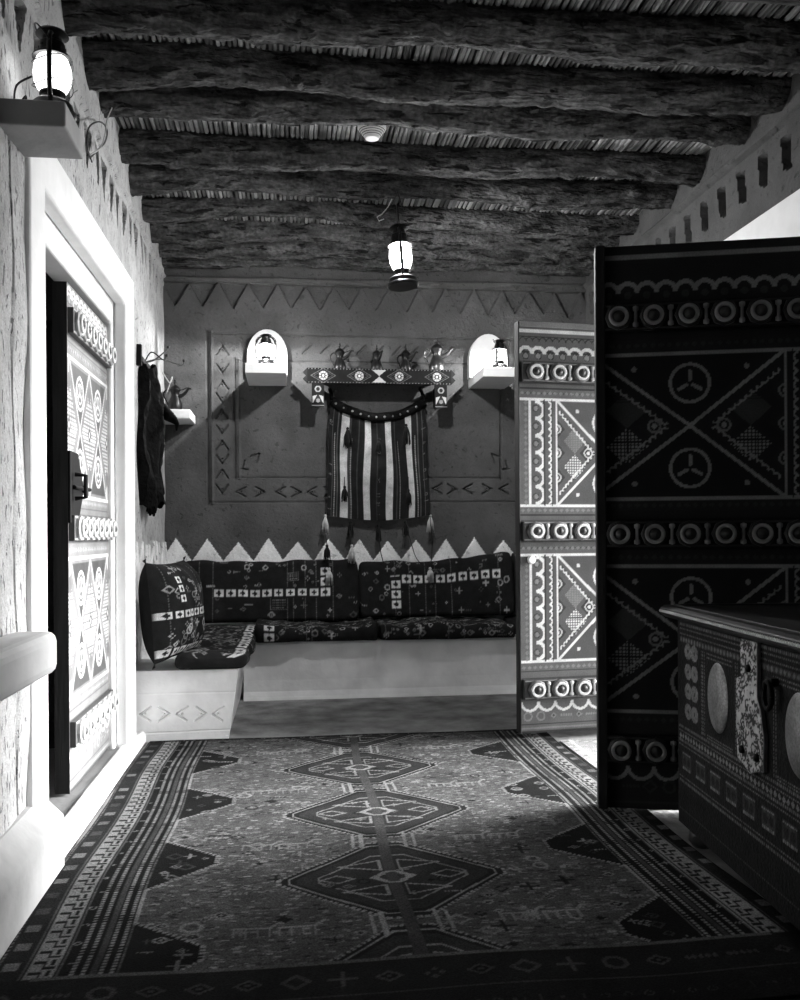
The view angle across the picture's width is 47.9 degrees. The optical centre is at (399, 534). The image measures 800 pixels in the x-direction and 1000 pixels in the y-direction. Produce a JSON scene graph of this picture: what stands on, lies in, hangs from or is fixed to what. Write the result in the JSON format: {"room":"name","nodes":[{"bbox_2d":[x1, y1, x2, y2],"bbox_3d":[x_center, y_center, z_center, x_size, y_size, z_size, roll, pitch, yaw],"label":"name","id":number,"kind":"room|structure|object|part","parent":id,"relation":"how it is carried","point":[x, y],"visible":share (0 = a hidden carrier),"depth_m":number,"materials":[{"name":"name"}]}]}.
{"room":"traditional dwelling","nodes":[
{"label":"traditional dwelling","id":0,"kind":"room"},
{"bbox_2d":[0,0,167,836],"bbox_3d":[-1.275,-0.542,2.313,0.437,3.200,8.300,0,0,-7],"label":"wall","id":1,"kind":"structure","parent":0,"point":[102,184],"depth_m":2.76,"materials":[{"name":"paint"}]},
{"bbox_2d":[0,631,56,701],"bbox_3d":[-0.931,0.331,1.682,0.135,0.120,1.765,0,0,-7],"label":"ledge","id":2,"kind":"object","parent":1,"relation":"attached to","point":[26,658],"visible":1,"depth_m":2.28,"materials":[{"name":"white paint"}]},
{"bbox_2d":[0,798,63,958],"bbox_3d":[-0.859,0.931,0.584,0.145,0.248,4.570,0,0,-7],"label":"baseboard","id":3,"kind":"structure","parent":1,"relation":"attached to","point":[32,847],"depth_m":2.50,"materials":[{"name":"paint"}]},
{"bbox_2d":[0,98,82,158],"bbox_3d":[-1.069,-1.175,2.608,0.245,0.073,0.225,0,0,-7],"label":"shelf","id":4,"kind":"object","parent":1,"relation":"attached to","point":[37,128],"visible":0.83,"depth_m":2.53,"materials":[{"name":"paint"}]},
{"bbox_2d":[13,75,31,98],"bbox_3d":[-1.073,-1.257,2.589,0.051,0.097,0.123,0,0,-7],"label":"loose wire","id":5,"kind":"object","parent":4,"relation":"on","point":[29,77],"visible":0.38,"depth_m":2.55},
{"bbox_2d":[31,22,76,121],"bbox_3d":[-1.007,-1.341,2.608,0.131,0.258,0.131,0,0,31],"label":"lantern","id":6,"kind":"object","parent":4,"relation":"on","point":[50,53],"visible":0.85,"depth_m":2.58,"materials":[{"name":"metal"}]},
{"bbox_3d":[-1.030,-1.435,2.603,0.050,0.071,0.148,0,0,-14],"label":"carrying handle","id":7,"kind":"part","parent":6,"relation":"part of","materials":[{"name":"metal"}]},
{"bbox_3d":[-1.007,-1.274,2.608,0.074,0.033,0.074,0,0,-14],"label":"burner","id":8,"kind":"part","parent":6,"relation":"part of","materials":[{"name":"metal"}]},
{"bbox_3d":[-1.006,-1.236,2.608,0.132,0.046,0.132,0,0,-14],"label":"fuel tank","id":9,"kind":"part","parent":6,"relation":"part of","materials":[{"name":"metal"}]},
{"bbox_2d":[23,157,135,807],"bbox_3d":[-1.300,-0.110,3.617,0.158,2.335,1.825,0,0,-7],"label":"door surround","id":10,"kind":"object","parent":1,"relation":"attached to","point":[64,241],"visible":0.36,"depth_m":3.43,"materials":[{"name":"white paint"}]},
{"bbox_2d":[52,281,118,793],"bbox_3d":[-1.323,0.011,3.870,0.128,1.985,0.786,0,0,-7],"label":"door","id":11,"kind":"structure","parent":10,"relation":"attached to","point":[82,353],"depth_m":3.64,"materials":[{"name":"paint"}]},
{"bbox_3d":[-1.293,-0.187,3.592,0.011,0.280,0.224,0,0,-7],"label":"lock plate","id":12,"kind":"part","parent":11,"relation":"part of","materials":[{"name":"black metal"}]},
{"bbox_3d":[-1.264,-0.190,3.623,0.058,0.112,0.221,0,0,-7],"label":"pull handle","id":13,"kind":"part","parent":11,"relation":"part of","materials":[{"name":"black metal"}]},
{"bbox_3d":[-1.358,0.011,3.871,0.050,1.985,0.775,0,0,-7],"label":"panel","id":14,"kind":"part","parent":11,"relation":"part of","materials":[{"name":"paint"}]},
{"bbox_3d":[-1.321,-0.027,3.874,0.024,0.100,0.755,0,0,-7],"label":"boss rail","id":15,"kind":"part","parent":11,"relation":"part of","materials":[{"name":"paint"}]},
{"bbox_3d":[-1.326,-0.837,3.874,0.024,0.100,0.755,0,0,-7],"label":"boss rail","id":16,"kind":"part","parent":11,"relation":"part of","materials":[{"name":"paint"}]},
{"bbox_3d":[-1.316,0.778,3.874,0.024,0.100,0.755,0,0,-7],"label":"boss rail","id":17,"kind":"part","parent":11,"relation":"part of","materials":[{"name":"paint"}]},
{"bbox_2d":[86,121,107,162],"bbox_3d":[-1.243,-1.621,3.699,0.006,0.272,0.404,0,0,-7],"label":"loose wire","id":18,"kind":"object","parent":1,"relation":"attached to","point":[91,124],"visible":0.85,"depth_m":3.59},
{"bbox_2d":[89,108,111,155],"bbox_3d":[-1.237,-1.679,3.732,0.006,0.399,0.452,0,0,-7],"label":"loose wire","id":19,"kind":"object","parent":1,"relation":"attached to","point":[99,148],"visible":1,"depth_m":3.79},
{"bbox_2d":[136,344,184,516],"bbox_3d":[-1.389,-0.621,5.251,0.224,1.022,0.476,0,0,-7],"label":"coat rack","id":20,"kind":"object","parent":1,"relation":"hanging from","point":[152,409],"visible":0.98,"depth_m":5.15,"materials":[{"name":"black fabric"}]},
{"bbox_3d":[-1.485,-1.011,5.219,0.030,0.120,0.360,0,0,-7],"label":"hanging rail","id":21,"kind":"part","parent":20,"relation":"part of","materials":[{"name":"black metal"}]},
{"bbox_3d":[-1.434,-0.565,5.245,0.125,0.862,0.476,0,0,-7],"label":"leather panel","id":22,"kind":"part","parent":20,"relation":"part of","materials":[{"name":"black leather"}]},
{"bbox_2d":[164,409,194,424],"bbox_3d":[-1.550,-0.813,6.213,0.240,0.065,0.350,0,0,-7],"label":"corner shelf","id":23,"kind":"object","parent":1,"relation":"attached to","point":[184,416],"visible":0.46,"depth_m":6.06,"materials":[{"name":"white paint"}]},
{"bbox_2d":[163,379,191,408],"bbox_3d":[-1.525,-0.959,6.153,0.183,0.225,0.100,0,0,25],"label":"coffee pot","id":24,"kind":"object","parent":23,"relation":"on","point":[174,402],"visible":0.91,"depth_m":6.13,"materials":[{"name":"metal"}]},
{"bbox_3d":[-1.595,-0.943,6.160,0.054,0.112,0.011,0,0,1],"label":"handle","id":25,"kind":"part","parent":24,"relation":"part of","materials":[{"name":"metal"}]},
{"bbox_3d":[-1.540,-1.032,6.159,0.077,0.079,0.077,0,0,1],"label":"lid","id":26,"kind":"part","parent":24,"relation":"part of","materials":[{"name":"metal"}]},
{"bbox_3d":[-1.539,-0.920,6.159,0.100,0.147,0.100,0,0,1],"label":"pot","id":27,"kind":"part","parent":24,"relation":"part of","materials":[{"name":"metal"}]},
{"bbox_3d":[-1.472,-0.970,6.158,0.097,0.081,0.029,0,0,1],"label":"spout","id":28,"kind":"part","parent":24,"relation":"part of","materials":[{"name":"metal"}]},
{"bbox_2d":[163,266,585,682],"bbox_3d":[-0.114,-0.549,6.672,4.000,3.200,0.329,0,0,-7],"label":"wall","id":29,"kind":"structure","parent":0,"point":[248,481],"depth_m":6.48,"materials":[{"name":"paint"}]},
{"bbox_2d":[245,363,286,385],"bbox_3d":[-0.917,-1.099,6.195,0.270,0.066,0.540,0,0,-7],"label":"shelf","id":30,"kind":"object","parent":29,"relation":"attached to","point":[257,374],"visible":1,"depth_m":5.98,"materials":[{"name":"white paint"}]},
{"bbox_2d":[255,334,276,362],"bbox_3d":[-0.895,-1.240,6.007,0.123,0.213,0.123,0,0,38],"label":"lantern","id":31,"kind":"object","parent":30,"relation":"on","point":[265,341],"visible":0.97,"depth_m":5.99,"materials":[{"name":"metal"}]},
{"bbox_3d":[-0.894,-1.153,6.007,0.123,0.038,0.123,0,0,-7],"label":"fuel tank","id":32,"kind":"part","parent":31,"relation":"part of","materials":[{"name":"metal"}]},
{"bbox_2d":[247,329,287,375],"bbox_3d":[-0.944,-1.294,6.409,0.284,0.322,0.110,0,0,-7],"label":"arched panel","id":33,"kind":"object","parent":29,"relation":"attached to","point":[282,357],"visible":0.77,"depth_m":6.36,"materials":[{"name":"white paint"}]},
{"bbox_2d":[322,387,433,584],"bbox_3d":[-0.151,-0.363,6.399,0.813,1.426,0.286,0,0,-7],"label":"woven bag","id":34,"kind":"object","parent":29,"relation":"hanging from","point":[378,470],"visible":1,"depth_m":6.45,"materials":[{"name":"fabric"}]},
{"bbox_3d":[-0.518,0.033,6.316,0.015,0.393,0.206,0,0,-11],"label":"cord","id":35,"kind":"part","parent":34,"relation":"part of","materials":[{"name":"fabric"}]},
{"bbox_3d":[-0.132,0.074,6.357,0.042,0.354,0.192,0,0,-7],"label":"cord","id":36,"kind":"part","parent":34,"relation":"part of","materials":[{"name":"fabric"}]},
{"bbox_3d":[0.090,0.069,6.357,0.235,0.344,0.108,0,0,42],"label":"cord","id":37,"kind":"part","parent":34,"relation":"part of","materials":[{"name":"fabric"}]},
{"bbox_3d":[0.220,0.033,6.400,0.018,0.400,0.193,0,0,1],"label":"cord","id":38,"kind":"part","parent":34,"relation":"part of","materials":[{"name":"fabric"}]},
{"bbox_2d":[303,368,454,407],"bbox_3d":[-0.155,-1.030,6.428,1.073,0.267,0.262,0,0,-7],"label":"shelf","id":39,"kind":"object","parent":29,"relation":"attached to","point":[318,377],"visible":1,"depth_m":6.30,"materials":[{"name":"paint"}]},
{"bbox_2d":[330,343,353,367],"bbox_3d":[-0.410,-1.257,6.361,0.185,0.210,0.093,0,0,18],"label":"coffee pot","id":40,"kind":"object","parent":39,"relation":"on","point":[339,362],"visible":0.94,"depth_m":6.34,"materials":[{"name":"metal"}]},
{"bbox_3d":[-0.425,-1.221,6.366,0.093,0.137,0.093,0,0,18],"label":"pot","id":41,"kind":"part","parent":40,"relation":"part of","materials":[{"name":"metal"}]},
{"bbox_3d":[-0.426,-1.325,6.366,0.072,0.074,0.072,0,0,18],"label":"lid","id":42,"kind":"part","parent":40,"relation":"part of","materials":[{"name":"metal"}]},
{"bbox_3d":[-0.365,-1.267,6.347,0.091,0.075,0.027,0,0,18],"label":"spout","id":43,"kind":"part","parent":40,"relation":"part of","materials":[{"name":"metal"}]},
{"bbox_2d":[371,345,382,368],"bbox_3d":[-0.158,-1.254,6.385,0.088,0.199,0.176,0,0,-27],"label":"coffee pot","id":44,"kind":"object","parent":39,"relation":"on","point":[376,363],"visible":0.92,"depth_m":6.37,"materials":[{"name":"metal"}]},
{"bbox_3d":[-0.165,-1.318,6.398,0.068,0.070,0.068,0,0,-27],"label":"lid","id":45,"kind":"part","parent":44,"relation":"part of","materials":[{"name":"metal"}]},
{"bbox_3d":[-0.165,-1.219,6.398,0.088,0.130,0.088,0,0,-27],"label":"pot","id":46,"kind":"part","parent":44,"relation":"part of","materials":[{"name":"metal"}]},
{"bbox_3d":[-0.138,-1.263,6.345,0.026,0.071,0.086,0,0,-27],"label":"spout","id":47,"kind":"part","parent":44,"relation":"part of","materials":[{"name":"metal"}]},
{"bbox_2d":[397,345,417,368],"bbox_3d":[0.055,-1.258,6.421,0.168,0.204,0.090,0,0,11],"label":"coffee pot","id":48,"kind":"object","parent":39,"relation":"on","point":[405,364],"visible":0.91,"depth_m":6.40,"materials":[{"name":"metal"}]},
{"bbox_3d":[0.041,-1.324,6.423,0.070,0.072,0.070,0,0,33],"label":"lid","id":49,"kind":"part","parent":48,"relation":"part of","materials":[{"name":"metal"}]},
{"bbox_3d":[0.041,-1.222,6.423,0.090,0.133,0.090,0,0,33],"label":"pot","id":50,"kind":"part","parent":48,"relation":"part of","materials":[{"name":"metal"}]},
{"bbox_3d":[0.093,-1.267,6.390,0.088,0.073,0.026,0,0,33],"label":"spout","id":51,"kind":"part","parent":48,"relation":"part of","materials":[{"name":"metal"}]},
{"bbox_2d":[424,337,455,369],"bbox_3d":[0.281,-1.288,6.433,0.213,0.262,0.116,0,0,25],"label":"coffee pot","id":52,"kind":"object","parent":39,"relation":"on","point":[436,363],"visible":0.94,"depth_m":6.41,"materials":[{"name":"metal"}]},
{"bbox_3d":[0.200,-1.269,6.442,0.063,0.131,0.013,0,0,1],"label":"handle","id":53,"kind":"part","parent":52,"relation":"part of","materials":[{"name":"metal"}]},
{"bbox_3d":[0.264,-1.242,6.441,0.116,0.171,0.116,0,0,1],"label":"pot","id":54,"kind":"part","parent":52,"relation":"part of","materials":[{"name":"metal"}]},
{"bbox_3d":[0.264,-1.373,6.441,0.090,0.092,0.090,0,0,1],"label":"lid","id":55,"kind":"part","parent":52,"relation":"part of","materials":[{"name":"metal"}]},
{"bbox_3d":[0.343,-1.300,6.439,0.113,0.094,0.034,0,0,1],"label":"spout","id":56,"kind":"part","parent":52,"relation":"part of","materials":[{"name":"metal"}]},
{"bbox_2d":[467,334,507,379],"bbox_3d":[0.639,-1.303,6.602,0.284,0.322,0.110,0,0,-7],"label":"arched panel","id":57,"kind":"object","parent":29,"relation":"attached to","point":[480,355],"visible":0.7,"depth_m":6.54,"materials":[{"name":"white paint"}]},
{"bbox_2d":[468,367,513,388],"bbox_3d":[0.666,-1.109,6.389,0.270,0.066,0.540,0,0,-7],"label":"shelf","id":58,"kind":"object","parent":29,"relation":"attached to","point":[487,377],"visible":0.77,"depth_m":6.23,"materials":[{"name":"white paint"}]},
{"bbox_2d":[492,339,506,366],"bbox_3d":[0.688,-1.250,6.220,0.123,0.213,0.123,0,0,-22],"label":"lantern","id":59,"kind":"object","parent":58,"relation":"on","point":[499,346],"visible":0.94,"depth_m":6.19,"materials":[{"name":"metal"}]},
{"bbox_3d":[0.688,-1.162,6.220,0.123,0.038,0.123,0,0,23],"label":"fuel tank","id":60,"kind":"part","parent":59,"relation":"part of","materials":[{"name":"metal"}]},
{"bbox_2d":[64,683,799,999],"bbox_3d":[-0.607,1.104,2.544,5.800,0.100,8.600,0,0,-7],"label":"floor","id":61,"kind":"structure","parent":0,"point":[313,717],"depth_m":5.14,"materials":[{"name":"grey concrete"}]},
{"bbox_2d":[48,731,145,857],"bbox_3d":[-1.424,1.029,3.724,0.465,0.059,1.840,0,0,-7],"label":"doorstep","id":62,"kind":"object","parent":61,"relation":"on","point":[78,808],"visible":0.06,"depth_m":3.60,"materials":[{"name":"paint"}]},
{"bbox_2d":[136,634,515,741],"bbox_3d":[-0.009,0.869,5.642,3.020,0.362,1.775,0,0,-7],"label":"bench","id":63,"kind":"object","parent":61,"relation":"on","point":[173,703],"visible":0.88,"depth_m":5.83,"materials":[{"name":"paint"}]},
{"bbox_2d":[175,624,255,669],"bbox_3d":[-1.050,0.639,5.321,0.404,0.099,1.502,0,0,-7],"label":"seat cushion","id":64,"kind":"object","parent":63,"relation":"on","point":[222,646],"visible":0.83,"depth_m":4.80,"materials":[{"name":"fabric"}]},
{"bbox_2d":[138,556,204,669],"bbox_3d":[-1.209,0.399,4.803,0.276,0.560,0.543,0,0,8],"label":"throw pillow","id":65,"kind":"object","parent":64,"relation":"on","point":[170,596],"visible":1,"depth_m":4.59,"materials":[{"name":"fabric"}]},
{"bbox_2d":[254,617,378,642],"bbox_3d":[-0.568,0.627,6.066,0.819,0.125,0.618,0,0,-7],"label":"seat cushion","id":66,"kind":"object","parent":63,"relation":"on","point":[266,631],"visible":0.95,"depth_m":5.81,"materials":[{"name":"fabric"}]},
{"bbox_2d":[186,559,359,622],"bbox_3d":[-0.894,0.384,6.259,1.221,0.428,0.218,0,0,-7],"label":"cushion","id":67,"kind":"object","parent":66,"relation":"on","point":[291,590],"visible":0.83,"depth_m":6.20,"materials":[{"name":"fabric"}]},
{"bbox_2d":[374,616,515,639],"bbox_3d":[0.290,0.623,6.168,0.920,0.123,0.612,0,0,-7],"label":"seat cushion","id":68,"kind":"object","parent":63,"relation":"on","point":[428,627],"visible":0.99,"depth_m":5.91,"materials":[{"name":"fabric"}]},
{"bbox_2d":[358,552,514,617],"bbox_3d":[0.258,0.349,6.407,1.116,0.451,0.213,0,0,-7],"label":"cushion","id":69,"kind":"object","parent":68,"relation":"on","point":[479,585],"visible":1,"depth_m":6.35,"materials":[{"name":"fabric"}]},
{"bbox_2d":[503,615,515,633],"bbox_3d":[1.076,0.626,6.273,0.626,0.107,0.595,0,0,-7],"label":"seat cushion","id":70,"kind":"object","parent":63,"relation":"on","point":[508,619],"visible":0.04,"depth_m":6.33,"materials":[{"name":"fabric"}]},
{"bbox_2d":[511,553,515,613],"bbox_3d":[1.100,0.348,6.516,0.584,0.443,0.220,0,0,-7],"label":"cushion","id":71,"kind":"object","parent":70,"relation":"on","point":[512,554],"visible":0.02,"depth_m":6.45,"materials":[{"name":"fabric"}]},
{"bbox_2d":[0,729,799,999],"bbox_3d":[-0.093,1.044,3.307,2.061,0.012,2.802,0,0,-7],"label":"patterned rug","id":72,"kind":"object","parent":61,"relation":"on","point":[481,864],"visible":0.98,"depth_m":2.63,"materials":[{"name":"fabric"}]},
{"bbox_2d":[560,739,657,809],"bbox_3d":[1.292,1.037,4.031,0.840,0.008,1.150,0,0,-7],"label":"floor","id":73,"kind":"structure","parent":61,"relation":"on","point":[586,749],"depth_m":4.37,"materials":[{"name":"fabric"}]},
{"bbox_2d":[659,603,799,930],"bbox_3d":[1.248,0.628,2.439,0.661,0.802,1.366,0,0,-2],"label":"chest","id":74,"kind":"object","parent":61,"relation":"on","point":[739,663],"visible":1,"depth_m":2.51,"materials":[{"name":"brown wood"}]},
{"bbox_3d":[0.943,0.486,2.681,0.009,0.210,0.150,0,0,-2],"label":"oval plate","id":75,"kind":"part","parent":74,"relation":"part of","materials":[{"name":"metal"}]},
{"bbox_3d":[1.249,0.259,2.437,0.655,0.040,1.360,0,0,-2],"label":"lid","id":76,"kind":"part","parent":74,"relation":"part of","materials":[{"name":"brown wood"}]},
{"bbox_3d":[1.246,0.233,2.442,0.580,0.012,1.270,0,0,-2],"label":"lid moulding","id":77,"kind":"part","parent":74,"relation":"part of","materials":[{"name":"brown wood"}]},
{"bbox_3d":[0.950,0.466,2.436,0.010,0.380,0.200,0,0,-2],"label":"hasp plate","id":78,"kind":"part","parent":74,"relation":"part of","materials":[{"name":"metal"}]},
{"bbox_3d":[0.948,0.409,2.306,0.027,0.087,0.058,0,0,-2],"label":"ring handle","id":79,"kind":"part","parent":74,"relation":"part of","materials":[{"name":"black metal"}]},
{"bbox_3d":[0.962,0.486,2.171,0.009,0.210,0.150,0,0,-2],"label":"oval plate","id":80,"kind":"part","parent":74,"relation":"part of","materials":[{"name":"metal"}]},
{"bbox_2d":[82,0,799,224],"bbox_3d":[-0.527,-2.171,2.557,6.000,0.352,8.600,0,0,-7],"label":"ceiling","id":81,"kind":"structure","parent":0,"point":[678,7],"depth_m":4.34,"materials":[{"name":"wood"}]},
{"bbox_2d":[357,125,385,141],"bbox_3d":[-0.135,-1.959,4.337,0.140,0.101,0.140,0,0,-7],"label":"ceiling light","id":82,"kind":"object","parent":81,"relation":"attached to","point":[369,133],"visible":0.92,"depth_m":4.31,"materials":[{"name":"white plastic"}]},
{"bbox_2d":[158,241,593,269],"bbox_3d":[-0.068,-1.970,6.231,3.300,0.213,0.215,0,0,-7],"label":"log","id":83,"kind":"object","parent":81,"relation":"hanging from","point":[290,250],"visible":0.44,"depth_m":6.15,"materials":[{"name":"wood"}]},
{"bbox_2d":[161,257,591,275],"bbox_3d":[-0.096,-1.986,6.455,3.302,0.225,0.237,0,0,-7],"label":"log","id":84,"kind":"object","parent":81,"relation":"hanging from","point":[364,265],"visible":0.38,"depth_m":6.38,"materials":[{"name":"wood"}]},
{"bbox_2d":[150,217,619,255],"bbox_3d":[-0.030,-1.980,5.920,3.300,0.233,0.225,0,0,-7],"label":"log","id":85,"kind":"object","parent":81,"relation":"hanging from","point":[214,231],"visible":0.48,"depth_m":5.83,"materials":[{"name":"wood"}]},
{"bbox_2d":[141,194,639,238],"bbox_3d":[0.014,-1.988,5.555,3.300,0.249,0.214,0,0,-7],"label":"log","id":86,"kind":"object","parent":81,"relation":"hanging from","point":[168,210],"visible":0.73,"depth_m":5.50,"materials":[{"name":"wood"}]},
{"bbox_2d":[128,164,676,210],"bbox_3d":[0.077,-1.957,5.040,3.300,0.240,0.254,0,0,-7],"label":"log","id":87,"kind":"object","parent":81,"relation":"hanging from","point":[144,179],"visible":0.68,"depth_m":5.01,"materials":[{"name":"wood"}]},
{"bbox_2d":[377,199,391,220],"bbox_3d":[-0.084,-1.754,4.857,0.086,0.125,0.006,0,0,-7],"label":"loose wire","id":88,"kind":"object","parent":87,"relation":"attached to","point":[391,199],"visible":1,"depth_m":4.86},
{"bbox_2d":[380,190,402,218],"bbox_3d":[-0.050,-1.825,4.975,0.136,0.172,0.011,0,0,-15],"label":"wire","id":89,"kind":"object","parent":87,"relation":"hanging from","point":[396,190],"visible":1,"depth_m":4.98,"materials":[{"name":"grey metal"}]},
{"bbox_2d":[387,205,418,291],"bbox_3d":[0.015,-1.601,4.990,0.177,0.467,0.177,0,0,30],"label":"lantern","id":90,"kind":"object","parent":89,"relation":"hanging from","point":[402,281],"visible":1,"depth_m":4.96,"materials":[{"name":"metal"}]},
{"bbox_3d":[-0.012,-1.739,5.008,0.006,0.193,0.180,-4,-3,-2],"label":"carrying handle","id":91,"kind":"part","parent":90,"relation":"part of","materials":[{"name":"metal"}]},
{"bbox_3d":[0.010,-1.460,4.994,0.090,0.046,0.090,-4,-3,-2],"label":"burner","id":92,"kind":"part","parent":90,"relation":"part of","materials":[{"name":"metal"}]},
{"bbox_3d":[0.014,-1.407,4.992,0.178,0.065,0.178,-4,-3,-2],"label":"fuel tank","id":93,"kind":"part","parent":90,"relation":"part of","materials":[{"name":"metal"}]},
{"bbox_2d":[118,126,705,187],"bbox_3d":[0.120,-1.969,4.686,3.301,0.223,0.231,0,0,-7],"label":"log","id":94,"kind":"object","parent":81,"relation":"hanging from","point":[175,149],"visible":0.83,"depth_m":4.62,"materials":[{"name":"wood"}]},
{"bbox_2d":[99,86,750,147],"bbox_3d":[0.182,-1.970,4.186,3.300,0.214,0.231,0,0,-7],"label":"log","id":95,"kind":"object","parent":81,"relation":"hanging from","point":[245,105],"visible":0.6,"depth_m":4.12,"materials":[{"name":"wood"}]},
{"bbox_2d":[61,0,799,73],"bbox_3d":[0.267,-1.968,3.491,3.302,0.283,0.269,0,0,-7],"label":"log","id":96,"kind":"object","parent":81,"relation":"hanging from","point":[616,39],"visible":0.91,"depth_m":3.43,"materials":[{"name":"wood"}]},
{"bbox_2d":[82,38,791,116],"bbox_3d":[0.218,-1.966,3.884,3.301,0.235,0.245,0,0,-7],"label":"log","id":97,"kind":"object","parent":81,"relation":"hanging from","point":[139,64],"visible":0.8,"depth_m":3.82,"materials":[{"name":"wood"}]},
{"bbox_2d":[705,0,799,5],"bbox_3d":[0.318,-2.002,3.063,3.308,0.249,0.250,0,0,-7],"label":"log","id":98,"kind":"object","parent":81,"relation":"hanging from","point":[779,2],"visible":1,"depth_m":3.22,"materials":[{"name":"wood"}]},
{"bbox_2d":[583,73,799,323],"bbox_3d":[2.065,-0.563,2.721,0.433,3.200,8.300,0,0,-7],"label":"wall","id":99,"kind":"structure","parent":0,"point":[738,184],"depth_m":4.46,"materials":[{"name":"paint"}]},
{"bbox_2d":[724,189,799,240],"bbox_3d":[1.906,-0.222,4.036,0.435,2.520,2.650,0,0,-7],"label":"door surround","id":100,"kind":"object","parent":99,"relation":"attached to","point":[783,219],"depth_m":4.01,"materials":[{"name":"white paint"}]},
{"bbox_2d":[514,321,596,733],"bbox_3d":[1.103,-0.042,4.694,1.024,2.100,0.116,0,0,-13],"label":"door","id":101,"kind":"structure","parent":100,"relation":"attached to","point":[554,371],"depth_m":4.62,"materials":[{"name":"paint"}]},
{"bbox_3d":[0.671,0.126,4.577,0.044,0.044,0.020,0,0,-13],"label":"knob","id":102,"kind":"part","parent":101,"relation":"part of","materials":[{"name":"white plastic"}]},
{"bbox_3d":[1.101,-1.078,4.690,1.015,0.028,0.012,0,0,-13],"label":"moulding","id":103,"kind":"part","parent":101,"relation":"part of","materials":[{"name":"paint"}]},
{"bbox_3d":[1.103,-0.832,4.684,0.995,0.100,0.024,0,0,-13],"label":"boss rail","id":104,"kind":"part","parent":101,"relation":"part of","materials":[{"name":"paint"}]},
{"bbox_3d":[1.107,-0.022,4.684,0.995,0.100,0.024,0,0,-13],"label":"boss rail","id":105,"kind":"part","parent":101,"relation":"part of","materials":[{"name":"paint"}]},
{"bbox_3d":[1.112,0.783,4.684,0.995,0.100,0.024,0,0,-13],"label":"boss rail","id":106,"kind":"part","parent":101,"relation":"part of","materials":[{"name":"paint"}]},
{"bbox_2d":[594,236,799,809],"bbox_3d":[1.267,-0.032,3.325,1.061,2.112,0.149,0,0,11],"label":"door","id":107,"kind":"structure","parent":100,"relation":"attached to","point":[697,344],"depth_m":3.35,"materials":[{"name":"paint"}]},
{"bbox_3d":[1.274,0.799,3.302,1.025,0.100,0.024,0,0,9],"label":"boss rail","id":108,"kind":"part","parent":107,"relation":"part of","materials":[{"name":"paint"}]},
{"bbox_3d":[1.264,-0.816,3.302,1.025,0.100,0.024,0,0,9],"label":"boss rail","id":109,"kind":"part","parent":107,"relation":"part of","materials":[{"name":"paint"}]},
{"bbox_3d":[1.269,-0.006,3.302,1.025,0.100,0.024,0,0,9],"label":"boss rail","id":110,"kind":"part","parent":107,"relation":"part of","materials":[{"name":"paint"}]}
]}

